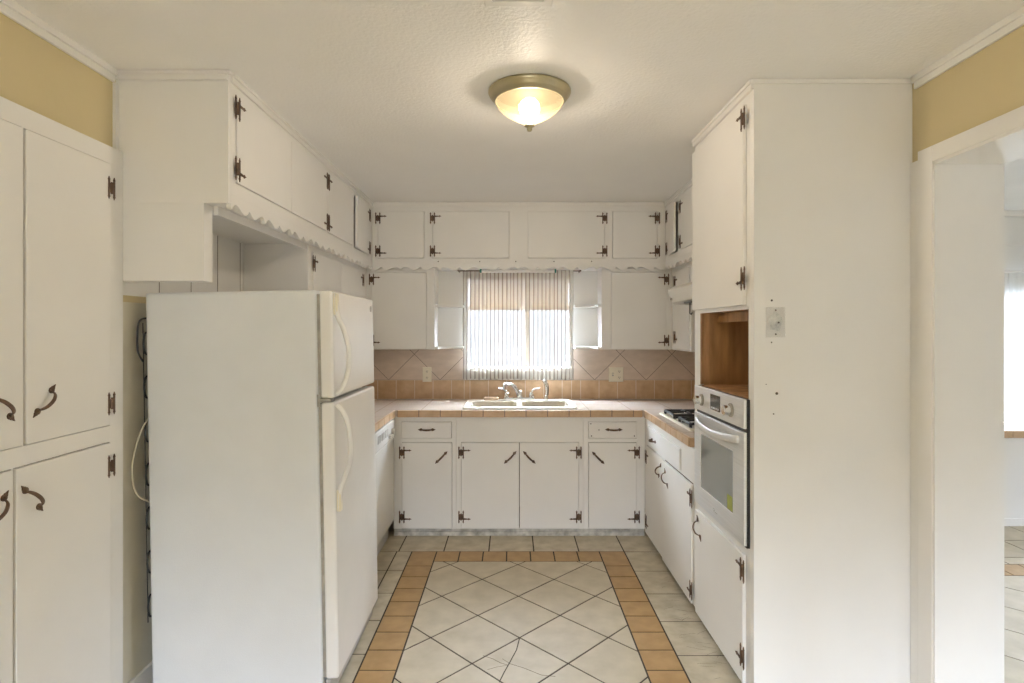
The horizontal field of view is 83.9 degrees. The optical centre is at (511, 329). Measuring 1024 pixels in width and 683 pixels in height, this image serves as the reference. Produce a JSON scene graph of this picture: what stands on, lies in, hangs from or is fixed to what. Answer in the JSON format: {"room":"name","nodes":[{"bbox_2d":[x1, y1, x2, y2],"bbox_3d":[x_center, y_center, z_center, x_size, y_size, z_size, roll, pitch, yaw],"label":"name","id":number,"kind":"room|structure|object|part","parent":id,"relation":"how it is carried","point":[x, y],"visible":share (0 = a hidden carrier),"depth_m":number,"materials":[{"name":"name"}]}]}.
{"room":"kitchen","nodes":[
{"label":"kitchen","id":0,"kind":"room"},
{"bbox_2d":[0,13,243,682],"bbox_3d":[-1.609,0.252,-0.070,0.101,2.537,9.860,0,0,0],"label":"wall","id":1,"kind":"structure","parent":0,"point":[36,75],"depth_m":2.31,"materials":[{"name":"yellow paint"}]},
{"bbox_2d":[0,0,117,81],"bbox_3d":[-1.549,-0.992,-1.387,0.022,0.050,7.225,0,0,0],"label":"trim","id":2,"kind":"structure","parent":1,"relation":"attached to","point":[11,9],"depth_m":1.93,"materials":[{"name":"paint"}]},
{"bbox_2d":[113,82,118,149],"bbox_3d":[-1.553,-0.834,2.234,0.014,0.267,0.016,0,0,0],"label":"trim","id":3,"kind":"structure","parent":1,"relation":"attached to","point":[115,85],"depth_m":2.23,"materials":[{"name":"paint"}]},
{"bbox_2d":[128,661,152,682],"bbox_3d":[-1.552,1.475,2.635,0.013,0.090,0.770,0,0,0],"label":"baseboard","id":4,"kind":"structure","parent":1,"relation":"attached to","point":[145,675],"depth_m":2.40,"materials":[{"name":"paint"}]},
{"bbox_2d":[115,70,373,281],"bbox_3d":[-1.324,-0.605,3.540,0.468,0.823,2.636,0,0,0],"label":"upper cabinet","id":5,"kind":"object","parent":1,"relation":"attached to","point":[204,155],"visible":0.98,"depth_m":2.24,"materials":[{"name":"beige paint"}]},
{"bbox_3d":[-1.337,-0.605,2.276,0.441,0.823,0.065,0,0,0],"label":"panel","id":6,"kind":"part","parent":5,"relation":"part of","materials":[{"name":"beige paint"}]},
{"bbox_3d":[-1.199,-0.483,2.808,0.020,0.036,0.998,0,0,0],"label":"alcove rail","id":7,"kind":"part","parent":5,"relation":"part of","materials":[{"name":"beige paint"}]},
{"bbox_3d":[-1.119,-0.772,2.587,0.019,0.355,0.565,0,0,0],"label":"door","id":8,"kind":"part","parent":5,"relation":"part of","materials":[{"name":"beige paint"}]},
{"bbox_3d":[-1.125,-0.778,3.406,0.019,0.476,2.286,0,0,0],"label":"frame","id":9,"kind":"part","parent":5,"relation":"part of","materials":[{"name":"beige paint"}]},
{"bbox_3d":[-1.119,-0.772,3.152,0.019,0.355,0.555,0,0,0],"label":"door","id":10,"kind":"part","parent":5,"relation":"part of","materials":[{"name":"beige paint"}]},
{"bbox_3d":[-1.119,-0.770,3.715,0.019,0.356,0.540,0,0,0],"label":"door","id":11,"kind":"part","parent":5,"relation":"part of","materials":[{"name":"beige paint"}]},
{"bbox_3d":[-1.109,-0.766,4.235,0.019,0.363,0.410,0,0,-3],"label":"door","id":12,"kind":"part","parent":5,"relation":"part of","materials":[{"name":"beige paint"}]},
{"bbox_2d":[244,244,365,297],"bbox_3d":[-1.364,-0.171,4.083,0.389,0.660,1.550,0,0,0],"label":"upper cabinet","id":13,"kind":"object","parent":1,"relation":"attached to","point":[267,267],"visible":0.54,"depth_m":3.31,"materials":[{"name":"beige paint"}]},
{"bbox_3d":[-1.187,-0.167,3.667,0.019,0.591,0.557,0,0,0],"label":"door","id":14,"kind":"part","parent":13,"relation":"part of","materials":[{"name":"beige paint"}]},
{"bbox_3d":[-1.194,-0.171,3.969,0.019,0.660,1.321,0,0,0],"label":"frame","id":15,"kind":"part","parent":13,"relation":"part of","materials":[{"name":"beige paint"}]},
{"bbox_3d":[-1.187,-0.167,4.228,0.019,0.591,0.554,0,0,0],"label":"door","id":16,"kind":"part","parent":13,"relation":"part of","materials":[{"name":"beige paint"}]},
{"bbox_2d":[13,0,1023,209],"bbox_3d":[2.220,-1.067,-0.070,7.760,0.100,10.100,0,0,0],"label":"ceiling","id":17,"kind":"structure","parent":0,"point":[393,94],"depth_m":2.15,"materials":[{"name":"paint"}]},
{"bbox_2d":[484,0,552,5],"bbox_3d":[0.020,-1.013,1.674,0.210,0.008,0.208,0,0,0],"label":"ceiling vent","id":18,"kind":"object","parent":17,"relation":"in","point":[487,2],"visible":1,"depth_m":1.76,"materials":[{"name":"paint"}]},
{"bbox_2d":[488,73,570,131],"bbox_3d":[0.075,-0.931,2.430,0.352,0.172,0.352,0,0,0],"label":"ceiling light","id":19,"kind":"object","parent":17,"relation":"attached to","point":[530,93],"visible":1,"depth_m":2.40,"materials":[{"name":"white glass"}]},
{"bbox_3d":[0.075,-0.986,2.430,0.287,0.028,0.287,0,0,0],"label":"socket plate","id":20,"kind":"part","parent":19,"relation":"part of","materials":[{"name":"white glass"}]},
{"bbox_2d":[339,520,1023,682],"bbox_3d":[2.220,1.550,-0.020,7.760,0.060,9.960,0,0,0],"label":"floor","id":21,"kind":"structure","parent":0,"point":[447,609],"depth_m":3.02,"materials":[{"name":"beige tile"}]},
{"bbox_2d":[0,96,122,682],"bbox_3d":[-1.759,0.410,1.732,0.542,2.220,1.023,0,0,0],"label":"pantry cabinet","id":22,"kind":"object","parent":21,"relation":"on","point":[61,187],"visible":1,"depth_m":1.92,"materials":[{"name":"beige paint"}]},
{"bbox_3d":[-1.506,0.535,1.680,0.035,0.132,0.021,0,-40,0],"label":"handle","id":23,"kind":"part","parent":22,"relation":"part of","materials":[{"name":"brown metal"}]},
{"bbox_3d":[-1.532,0.919,1.519,0.019,0.982,0.438,0,0,0],"label":"door","id":24,"kind":"part","parent":22,"relation":"part of","materials":[{"name":"beige paint"}]},
{"bbox_3d":[-1.506,0.230,1.700,0.035,0.132,0.021,0,42,0],"label":"handle","id":25,"kind":"part","parent":22,"relation":"part of","materials":[{"name":"brown metal"}]},
{"bbox_3d":[-1.532,-0.135,1.565,0.019,0.990,0.425,0,0,0],"label":"door","id":26,"kind":"part","parent":22,"relation":"part of","materials":[{"name":"beige paint"}]},
{"bbox_3d":[-1.506,0.535,1.808,0.035,0.132,0.021,0,38,0],"label":"handle","id":27,"kind":"part","parent":22,"relation":"part of","materials":[{"name":"brown metal"}]},
{"bbox_3d":[-1.506,0.230,1.855,0.035,0.132,0.021,0,-42,0],"label":"handle","id":28,"kind":"part","parent":22,"relation":"part of","materials":[{"name":"brown metal"}]},
{"bbox_3d":[-1.532,0.919,1.958,0.019,0.982,0.413,0,0,0],"label":"door","id":29,"kind":"part","parent":22,"relation":"part of","materials":[{"name":"beige paint"}]},
{"bbox_3d":[-1.532,-0.135,1.977,0.019,0.990,0.376,0,0,0],"label":"door","id":30,"kind":"part","parent":22,"relation":"part of","materials":[{"name":"beige paint"}]},
{"bbox_2d":[131,290,377,682],"bbox_3d":[-1.096,0.682,2.659,0.890,1.682,0.707,-1,0,0],"label":"refrigerator","id":31,"kind":"object","parent":21,"relation":"on","point":[261,418],"visible":1,"depth_m":2.32,"materials":[{"name":"beige plastic"}]},
{"bbox_3d":[-1.509,0.536,2.323,0.070,0.355,0.024,0,0,-39],"label":"power cord","id":32,"kind":"part","parent":31,"relation":"part of","materials":[{"name":"white plastic"}]},
{"bbox_3d":[-0.698,0.062,2.350,0.073,0.420,0.031,-1,0,0],"label":"handle","id":33,"kind":"part","parent":31,"relation":"part of","materials":[{"name":"white plastic"}]},
{"bbox_3d":[-0.690,0.522,2.350,0.072,0.441,0.031,-1,0,0],"label":"handle","id":34,"kind":"part","parent":31,"relation":"part of","materials":[{"name":"white plastic"}]},
{"bbox_3d":[-0.756,0.059,2.667,0.052,0.440,0.693,-1,0,0],"label":"freezer door","id":35,"kind":"part","parent":31,"relation":"part of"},
{"bbox_3d":[-0.742,0.859,2.667,0.052,1.127,0.693,-1,0,0],"label":"fridge door","id":36,"kind":"part","parent":31,"relation":"part of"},
{"bbox_2d":[375,419,394,555],"bbox_3d":[-1.167,1.083,3.861,0.667,0.875,0.615,0,0,0],"label":"dishwasher","id":37,"kind":"object","parent":21,"relation":"on","point":[384,440],"visible":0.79,"depth_m":3.85,"materials":[{"name":"grey plastic"}]},
{"bbox_3d":[-0.912,1.458,3.861,0.015,0.125,0.615,0,0,0],"label":"toe panel","id":38,"kind":"part","parent":37,"relation":"part of","materials":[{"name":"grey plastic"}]},
{"bbox_3d":[-0.870,0.713,3.861,0.030,0.130,0.615,0,0,0],"label":"control panel","id":39,"kind":"part","parent":37,"relation":"part of","materials":[{"name":"white plastic"}]},
{"bbox_2d":[394,417,456,535],"bbox_3d":[-0.641,1.080,4.429,0.462,0.880,0.542,0,0,0],"label":"base cabinet","id":40,"kind":"object","parent":21,"relation":"on","point":[425,448],"visible":0.99,"depth_m":4.19,"materials":[{"name":"beige paint"}]},
{"bbox_3d":[-0.630,0.737,4.202,0.366,0.118,0.019,0,0,0],"label":"drawer","id":41,"kind":"part","parent":40,"relation":"part of","materials":[{"name":"beige paint"}]},
{"bbox_3d":[-0.627,0.733,4.176,0.132,0.021,0.035,0,0,0],"label":"handle","id":42,"kind":"part","parent":40,"relation":"part of","materials":[{"name":"brown metal"}]},
{"bbox_3d":[-0.626,1.145,4.202,0.366,0.630,0.019,0,0,0],"label":"door","id":43,"kind":"part","parent":40,"relation":"part of","materials":[{"name":"beige paint"}]},
{"bbox_3d":[-0.520,0.937,4.176,0.021,0.132,0.035,45,0,0],"label":"handle","id":44,"kind":"part","parent":40,"relation":"part of","materials":[{"name":"brown metal"}]},
{"bbox_2d":[457,417,583,535],"bbox_3d":[0.059,1.080,4.429,0.936,0.880,0.542,0,0,0],"label":"base cabinet","id":45,"kind":"object","parent":21,"relation":"on","point":[517,476],"visible":0.99,"depth_m":4.19,"materials":[{"name":"beige paint"}]},
{"bbox_3d":[-0.161,1.145,4.202,0.425,0.630,0.019,0,0,0],"label":"door","id":46,"kind":"part","parent":45,"relation":"part of","materials":[{"name":"beige paint"}]},
{"bbox_3d":[-0.013,0.937,4.176,0.021,0.132,0.035,45,0,0],"label":"handle","id":47,"kind":"part","parent":45,"relation":"part of","materials":[{"name":"brown metal"}]},
{"bbox_3d":[0.127,0.937,4.176,0.021,0.132,0.035,-45,0,0],"label":"handle","id":48,"kind":"part","parent":45,"relation":"part of","materials":[{"name":"brown metal"}]},
{"bbox_3d":[0.274,1.145,4.202,0.433,0.630,0.019,0,0,0],"label":"door","id":49,"kind":"part","parent":45,"relation":"part of","materials":[{"name":"beige paint"}]},
{"bbox_2d":[583,417,644,535],"bbox_3d":[0.753,1.080,4.429,0.451,0.880,0.542,0,0,0],"label":"base cabinet","id":50,"kind":"object","parent":21,"relation":"on","point":[614,447],"visible":0.98,"depth_m":4.19,"materials":[{"name":"beige paint"}]},
{"bbox_3d":[0.634,0.940,4.176,0.021,0.132,0.035,-45,0,0],"label":"handle","id":51,"kind":"part","parent":50,"relation":"part of","materials":[{"name":"brown metal"}]},
{"bbox_3d":[0.741,0.737,4.202,0.353,0.118,0.019,0,0,0],"label":"drawer","id":52,"kind":"part","parent":50,"relation":"part of","materials":[{"name":"beige paint"}]},
{"bbox_3d":[0.741,1.145,4.202,0.354,0.629,0.019,0,0,0],"label":"door","id":53,"kind":"part","parent":50,"relation":"part of","materials":[{"name":"beige paint"}]},
{"bbox_3d":[0.749,0.733,4.176,0.132,0.021,0.035,0,0,0],"label":"handle","id":54,"kind":"part","parent":50,"relation":"part of","materials":[{"name":"brown metal"}]},
{"bbox_2d":[645,418,694,605],"bbox_3d":[1.257,1.080,3.628,0.647,0.880,1.141,0,0,0],"label":"base cabinet","id":55,"kind":"object","parent":21,"relation":"on","point":[669,463],"visible":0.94,"depth_m":3.46,"materials":[{"name":"beige paint"}]},
{"bbox_2d":[374,399,694,446],"bbox_3d":[0.033,0.615,3.949,3.181,0.050,1.818,0,0,0],"label":"countertop","id":56,"kind":"structure","parent":55,"relation":"on","point":[386,410],"depth_m":4.24,"materials":[{"name":"beige tile"}]},
{"bbox_2d":[462,399,576,408],"bbox_3d":[0.057,0.665,4.490,0.858,0.180,0.510,0,0,0],"label":"sink","id":57,"kind":"object","parent":56,"relation":"in","point":[471,403],"visible":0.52,"depth_m":4.63,"materials":[{"name":"ceramic"}]},
{"bbox_2d":[483,397,498,399],"bbox_3d":[-0.172,0.565,4.712,0.127,0.025,0.052,0,0,0],"label":"soap bar","id":58,"kind":"object","parent":57,"relation":"on","point":[484,398],"visible":1,"depth_m":4.69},
{"bbox_2d":[498,383,539,399],"bbox_3d":[0.039,0.499,4.665,0.342,0.156,0.185,0,0,-28],"label":"faucet","id":59,"kind":"object","parent":57,"relation":"on","point":[519,395],"visible":1,"depth_m":4.67,"materials":[{"name":"silver metal"}]},
{"bbox_3d":[-0.067,0.514,4.682,0.093,0.083,0.043,0,0,-27],"label":"handle","id":60,"kind":"part","parent":59,"relation":"part of","materials":[{"name":"silver metal"}]},
{"bbox_3d":[-0.002,0.492,4.615,0.048,0.141,0.250,0,0,39],"label":"spout","id":61,"kind":"part","parent":59,"relation":"part of","materials":[{"name":"silver metal"}]},
{"bbox_3d":[0.058,0.565,4.694,0.260,0.023,0.057,0,0,0],"label":"plate","id":62,"kind":"part","parent":59,"relation":"part of","materials":[{"name":"silver metal"}]},
{"bbox_3d":[0.182,0.514,4.682,0.093,0.083,0.043,0,0,27],"label":"handle","id":63,"kind":"part","parent":59,"relation":"part of","materials":[{"name":"silver metal"}]},
{"bbox_2d":[542,379,548,399],"bbox_3d":[0.277,0.491,4.695,0.066,0.172,0.051,0,0,-45],"label":"sprayer","id":64,"kind":"object","parent":57,"relation":"on","point":[544,381],"visible":1,"depth_m":4.69,"materials":[{"name":"silver metal"}]},
{"bbox_2d":[659,409,694,430],"bbox_3d":[1.282,0.567,3.670,0.495,0.046,0.700,0,0,0],"label":"cooktop","id":65,"kind":"object","parent":56,"relation":"in","point":[685,418],"visible":0.27,"depth_m":3.72,"materials":[{"name":"metal"}]},
{"bbox_3d":[0.983,1.155,3.913,0.019,0.639,0.450,0,0,0],"label":"door","id":66,"kind":"part","parent":55,"relation":"part of","materials":[{"name":"beige paint"}]},
{"bbox_3d":[0.980,0.750,3.696,0.019,0.125,0.779,0,0,0],"label":"drawer","id":67,"kind":"part","parent":55,"relation":"part of","materials":[{"name":"beige paint"}]},
{"bbox_3d":[0.951,0.930,3.575,0.035,0.132,0.020,0,-35,0],"label":"handle","id":68,"kind":"part","parent":55,"relation":"part of","materials":[{"name":"brown metal"}]},
{"bbox_3d":[0.978,1.160,3.381,0.019,0.640,0.598,0,0,0],"label":"door","id":69,"kind":"part","parent":55,"relation":"part of","materials":[{"name":"beige paint"}]},
{"bbox_2d":[692,79,912,682],"bbox_3d":[1.276,0.252,2.679,0.695,2.536,0.753,0,0,0],"label":"tall cabinet","id":70,"kind":"object","parent":21,"relation":"on","point":[801,187],"visible":0.98,"depth_m":2.31,"materials":[{"name":"beige paint"}]},
{"bbox_3d":[0.946,1.020,2.935,0.035,0.132,0.020,0,-28,0],"label":"handle","id":71,"kind":"part","parent":70,"relation":"part of","materials":[{"name":"brown metal"}]},
{"bbox_3d":[0.972,-0.523,2.714,0.016,0.837,0.672,0,0,0],"label":"door","id":72,"kind":"part","parent":70,"relation":"part of","materials":[{"name":"beige paint"}]},
{"bbox_3d":[0.972,1.211,2.692,0.016,0.538,0.615,0,0,0],"label":"door","id":73,"kind":"part","parent":70,"relation":"part of","materials":[{"name":"beige paint"}]},
{"bbox_2d":[693,385,749,548],"bbox_3d":[1.216,0.593,2.660,0.608,0.614,0.635,0,0,0],"label":"wall oven","id":74,"kind":"object","parent":70,"relation":"in","point":[722,419],"visible":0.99,"depth_m":2.55,"materials":[{"name":"white metal"}]},
{"bbox_3d":[0.949,0.350,2.860,0.008,0.060,0.060,0,0,0],"label":"knob","id":75,"kind":"part","parent":74,"relation":"part of","materials":[{"name":"white plastic"}]},
{"bbox_3d":[0.959,0.347,2.660,0.012,0.122,0.635,0,0,0],"label":"control panel","id":76,"kind":"part","parent":74,"relation":"part of","materials":[{"name":"metal"}]},
{"bbox_3d":[0.949,0.348,2.478,0.008,0.060,0.060,0,0,0],"label":"knob","id":77,"kind":"part","parent":74,"relation":"part of","materials":[{"name":"white plastic"}]},
{"bbox_3d":[0.978,-0.092,2.676,0.004,0.012,0.628,0,0,0],"label":"cavity trim","id":78,"kind":"part","parent":70,"relation":"part of","materials":[{"name":"paint"}]},
{"bbox_3d":[0.990,0.237,2.692,0.019,2.506,0.726,0,0,0],"label":"frame","id":79,"kind":"part","parent":70,"relation":"part of","materials":[{"name":"beige paint"}]},
{"bbox_2d":[768,309,781,334],"bbox_3d":[1.066,-0.032,2.306,0.080,0.123,0.008,0,0,0],"label":"wall plate","id":80,"kind":"object","parent":70,"relation":"attached to","point":[775,320],"visible":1,"depth_m":2.31,"materials":[{"name":"white plastic"}]},
{"bbox_2d":[1004,421,1023,517],"bbox_3d":[4.299,1.149,4.625,3.398,0.742,0.466,0,0,0],"label":"wall","id":81,"kind":"structure","parent":21,"relation":"on","point":[1013,431],"depth_m":4.43,"materials":[{"name":"white paint"}]},
{"bbox_2d":[1004,421,1023,430],"bbox_3d":[4.299,0.804,4.631,3.398,0.052,0.453,0,0,0],"label":"window sill","id":82,"kind":"structure","parent":81,"relation":"on","point":[1010,425],"depth_m":4.60,"materials":[{"name":"white wood"}]},
{"bbox_2d":[393,217,1023,437],"bbox_3d":[2.220,0.252,4.920,7.760,2.537,0.120,0,0,0],"label":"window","id":83,"kind":"structure","parent":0,"point":[450,283],"depth_m":4.86,"materials":[{"name":"white paint"}]},
{"bbox_2d":[366,268,463,349],"bbox_3d":[-0.794,-0.171,4.737,0.778,0.660,0.243,0,0,0],"label":"upper cabinet","id":84,"kind":"object","parent":83,"relation":"attached to","point":[405,301],"visible":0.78,"depth_m":4.62,"materials":[{"name":"beige paint"}]},
{"bbox_3d":[-0.916,-0.156,4.633,0.444,0.622,0.019,0,0,0],"label":"door","id":85,"kind":"part","parent":84,"relation":"part of","materials":[{"name":"beige paint"}]},
{"bbox_2d":[435,346,463,348],"bbox_3d":[-0.517,0.147,4.747,0.224,0.019,0.223,0,0,0],"label":"shelf","id":86,"kind":"object","parent":84,"relation":"attached to","point":[436,347],"depth_m":4.74,"materials":[{"name":"paint"}]},
{"bbox_2d":[435,305,463,307],"bbox_3d":[-0.517,-0.198,4.747,0.224,0.019,0.223,0,0,0],"label":"shelf","id":87,"kind":"object","parent":84,"relation":"attached to","point":[436,306],"depth_m":4.74,"materials":[{"name":"paint"}]},
{"bbox_2d":[464,379,569,379],"bbox_3d":[0.050,0.382,4.843,0.910,0.080,0.033,0,0,0],"label":"trim","id":88,"kind":"structure","parent":83,"relation":"attached to","point":[464,379],"depth_m":4.83,"materials":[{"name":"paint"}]},
{"bbox_2d":[372,202,664,270],"bbox_3d":[0.054,-0.747,4.694,2.340,0.539,0.325,0,0,0],"label":"upper cabinet","id":89,"kind":"object","parent":83,"relation":"attached to","point":[441,236],"visible":0.95,"depth_m":4.54,"materials":[{"name":"beige paint"}]},
{"bbox_3d":[-0.885,-0.760,4.553,0.366,0.372,0.019,0,0,0],"label":"door","id":90,"kind":"part","parent":89,"relation":"part of","materials":[{"name":"beige paint"}]},
{"bbox_3d":[-0.328,-0.760,4.553,0.608,0.372,0.019,0,0,0],"label":"door","id":91,"kind":"part","parent":89,"relation":"part of","materials":[{"name":"beige paint"}]},
{"bbox_2d":[480,269,555,272],"bbox_3d":[0.050,-0.488,4.700,0.628,0.035,0.034,0,0,0],"label":"fluorescent tube","id":92,"kind":"object","parent":89,"relation":"attached to","point":[481,270],"visible":0.88,"depth_m":4.69,"materials":[{"name":"paint"}]},
{"bbox_3d":[0.433,-0.760,4.553,0.610,0.372,0.019,0,0,0],"label":"door","id":93,"kind":"part","parent":89,"relation":"part of","materials":[{"name":"beige paint"}]},
{"bbox_3d":[0.981,-0.760,4.553,0.353,0.372,0.019,0,0,0],"label":"door","id":94,"kind":"part","parent":89,"relation":"part of","materials":[{"name":"beige paint"}]},
{"bbox_2d":[457,270,580,272],"bbox_3d":[0.062,-0.498,4.811,1.036,0.019,0.096,0,0,0],"label":"curtain rod","id":95,"kind":"object","parent":83,"relation":"attached to","point":[579,271],"visible":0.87,"depth_m":4.78,"materials":[{"name":"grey metal"}]},
{"bbox_2d":[462,271,527,379],"bbox_3d":[-0.139,-0.040,4.811,0.562,0.916,0.029,0,0,0],"label":"sheer curtain","id":96,"kind":"object","parent":95,"relation":"hanging from","point":[494,339],"visible":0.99,"depth_m":4.81,"materials":[{"name":"white fabric"}]},
{"bbox_2d":[526,270,573,379],"bbox_3d":[0.318,-0.040,4.757,0.396,0.916,0.035,0,0,0],"label":"sheer curtain","id":97,"kind":"object","parent":95,"relation":"hanging from","point":[549,312],"visible":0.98,"depth_m":4.76,"materials":[{"name":"white fabric"}]},
{"bbox_2d":[363,349,694,398],"bbox_3d":[0.033,0.374,3.947,3.175,0.429,1.815,0,0,0],"label":"tile backsplash","id":98,"kind":"structure","parent":83,"relation":"attached to","point":[398,374],"depth_m":4.85,"materials":[{"name":"beige tile"}]},
{"bbox_2d":[423,367,431,381],"bbox_3d":[-0.722,0.378,4.848,0.076,0.126,0.007,0,0,0],"label":"wall outlet","id":99,"kind":"object","parent":98,"relation":"attached to","point":[427,371],"visible":1,"depth_m":4.85,"materials":[{"name":"beige plastic"}]},
{"bbox_2d":[609,367,622,381],"bbox_3d":[0.885,0.378,4.844,0.122,0.126,0.015,0,0,0],"label":"wall outlet","id":100,"kind":"object","parent":98,"relation":"attached to","point":[615,373],"visible":1,"depth_m":4.85,"materials":[{"name":"beige plastic"}]},
{"bbox_2d":[574,268,671,349],"bbox_3d":[0.912,-0.171,4.737,0.774,0.660,0.243,0,0,0],"label":"upper cabinet","id":101,"kind":"object","parent":83,"relation":"attached to","point":[634,307],"visible":0.98,"depth_m":4.62,"materials":[{"name":"beige paint"}]},
{"bbox_2d":[574,346,600,348],"bbox_3d":[0.626,0.147,4.747,0.202,0.019,0.223,0,0,0],"label":"shelf","id":102,"kind":"object","parent":101,"relation":"attached to","point":[575,347],"depth_m":4.74,"materials":[{"name":"paint"}]},
{"bbox_2d":[574,305,600,307],"bbox_3d":[0.626,-0.198,4.747,0.202,0.019,0.223,0,0,0],"label":"shelf","id":103,"kind":"object","parent":101,"relation":"attached to","point":[575,306],"depth_m":4.74,"materials":[{"name":"paint"}]},
{"bbox_3d":[1.028,-0.156,4.633,0.447,0.622,0.019,0,0,0],"label":"door","id":104,"kind":"part","parent":101,"relation":"part of","materials":[{"name":"beige paint"}]},
{"bbox_2d":[1004,210,1023,216],"bbox_3d":[3.949,-0.992,4.847,4.098,0.049,0.024,0,0,0],"label":"trim","id":105,"kind":"structure","parent":83,"relation":"attached to","point":[1007,213],"depth_m":4.83,"materials":[{"name":"paint"}]},
{"bbox_2d":[1004,242,1023,245],"bbox_3d":[3.949,-0.735,4.849,4.098,0.030,0.019,0,0,0],"label":"trim","id":106,"kind":"structure","parent":83,"relation":"attached to","point":[1005,243],"depth_m":4.84,"materials":[{"name":"paint"}]},
{"bbox_2d":[1004,270,1023,272],"bbox_3d":[4.425,-0.492,4.825,1.950,0.025,0.068,0,0,0],"label":"curtain rod","id":107,"kind":"object","parent":83,"relation":"attached to","point":[1005,271],"visible":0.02,"depth_m":4.79,"materials":[{"name":"paint"}]},
{"bbox_2d":[1004,273,1023,421],"bbox_3d":[4.426,0.147,4.800,1.856,1.254,0.038,0,0,0],"label":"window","id":108,"kind":"structure","parent":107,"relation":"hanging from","point":[1013,282],"depth_m":4.80,"materials":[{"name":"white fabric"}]},
{"bbox_2d":[912,25,1023,162],"bbox_3d":[1.690,0.252,-0.070,0.130,2.537,9.860,0,0,0],"label":"wall","id":109,"kind":"structure","parent":0,"point":[987,85],"depth_m":2.02,"materials":[{"name":"yellow paint"}]},
{"bbox_2d":[664,179,691,268],"bbox_3d":[1.409,-0.747,3.958,0.429,0.539,1.800,0,0,0],"label":"upper cabinet","id":110,"kind":"object","parent":109,"relation":"attached to","point":[678,208],"visible":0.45,"depth_m":4.17,"materials":[{"name":"beige paint"}]},
{"bbox_3d":[1.216,-0.766,4.351,0.019,0.363,0.273,0,0,5],"label":"door","id":111,"kind":"part","parent":110,"relation":"part of","materials":[{"name":"beige paint"}]},
{"bbox_3d":[1.228,-0.766,3.888,0.019,0.363,0.495,0,0,0],"label":"door","id":112,"kind":"part","parent":110,"relation":"part of","materials":[{"name":"beige paint"}]},
{"bbox_2d":[668,282,692,314],"bbox_3d":[1.361,-0.198,3.575,0.519,0.207,0.910,0,0,0],"label":"range hood","id":113,"kind":"object","parent":109,"relation":"attached to","point":[680,294],"visible":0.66,"depth_m":3.75,"materials":[{"name":"white metal"}]},
{"bbox_2d":[672,261,694,351],"bbox_3d":[1.454,-0.171,4.497,0.337,0.660,0.723,0,0,0],"label":"upper cabinet","id":114,"kind":"object","parent":109,"relation":"attached to","point":[683,323],"visible":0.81,"depth_m":4.32,"materials":[{"name":"beige paint"}]},
{"bbox_3d":[1.302,-0.158,4.350,0.019,0.614,0.360,0,0,0],"label":"door","id":115,"kind":"part","parent":114,"relation":"part of","materials":[{"name":"beige paint"}]},
{"bbox_2d":[910,106,1023,682],"bbox_3d":[1.617,0.406,1.391,0.017,2.227,1.834,0,0,0],"label":"trim","id":116,"kind":"structure","parent":109,"relation":"attached to","point":[921,171],"depth_m":2.23,"materials":[{"name":"paint"}]},
{"bbox_2d":[911,6,1023,88],"bbox_3d":[1.614,-0.992,-1.355,0.022,0.050,7.290,0,0,0],"label":"trim","id":117,"kind":"structure","parent":109,"relation":"attached to","point":[1015,20],"depth_m":2.00,"materials":[{"name":"paint"}]},
{"bbox_2d":[933,126,1023,682],"bbox_3d":[1.744,0.438,1.367,0.265,2.165,1.635,0,0,0],"label":"trim","id":118,"kind":"structure","parent":109,"relation":"attached to","point":[968,184],"depth_m":2.17,"materials":[{"name":"paint"}]},
{"bbox_2d":[1004,518,1023,525],"bbox_3d":[3.950,1.490,4.421,4.100,0.060,0.013,0,0,0],"label":"baseboard","id":119,"kind":"structure","parent":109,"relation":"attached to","point":[1007,521],"depth_m":4.42,"materials":[{"name":"paint"}]}
]}

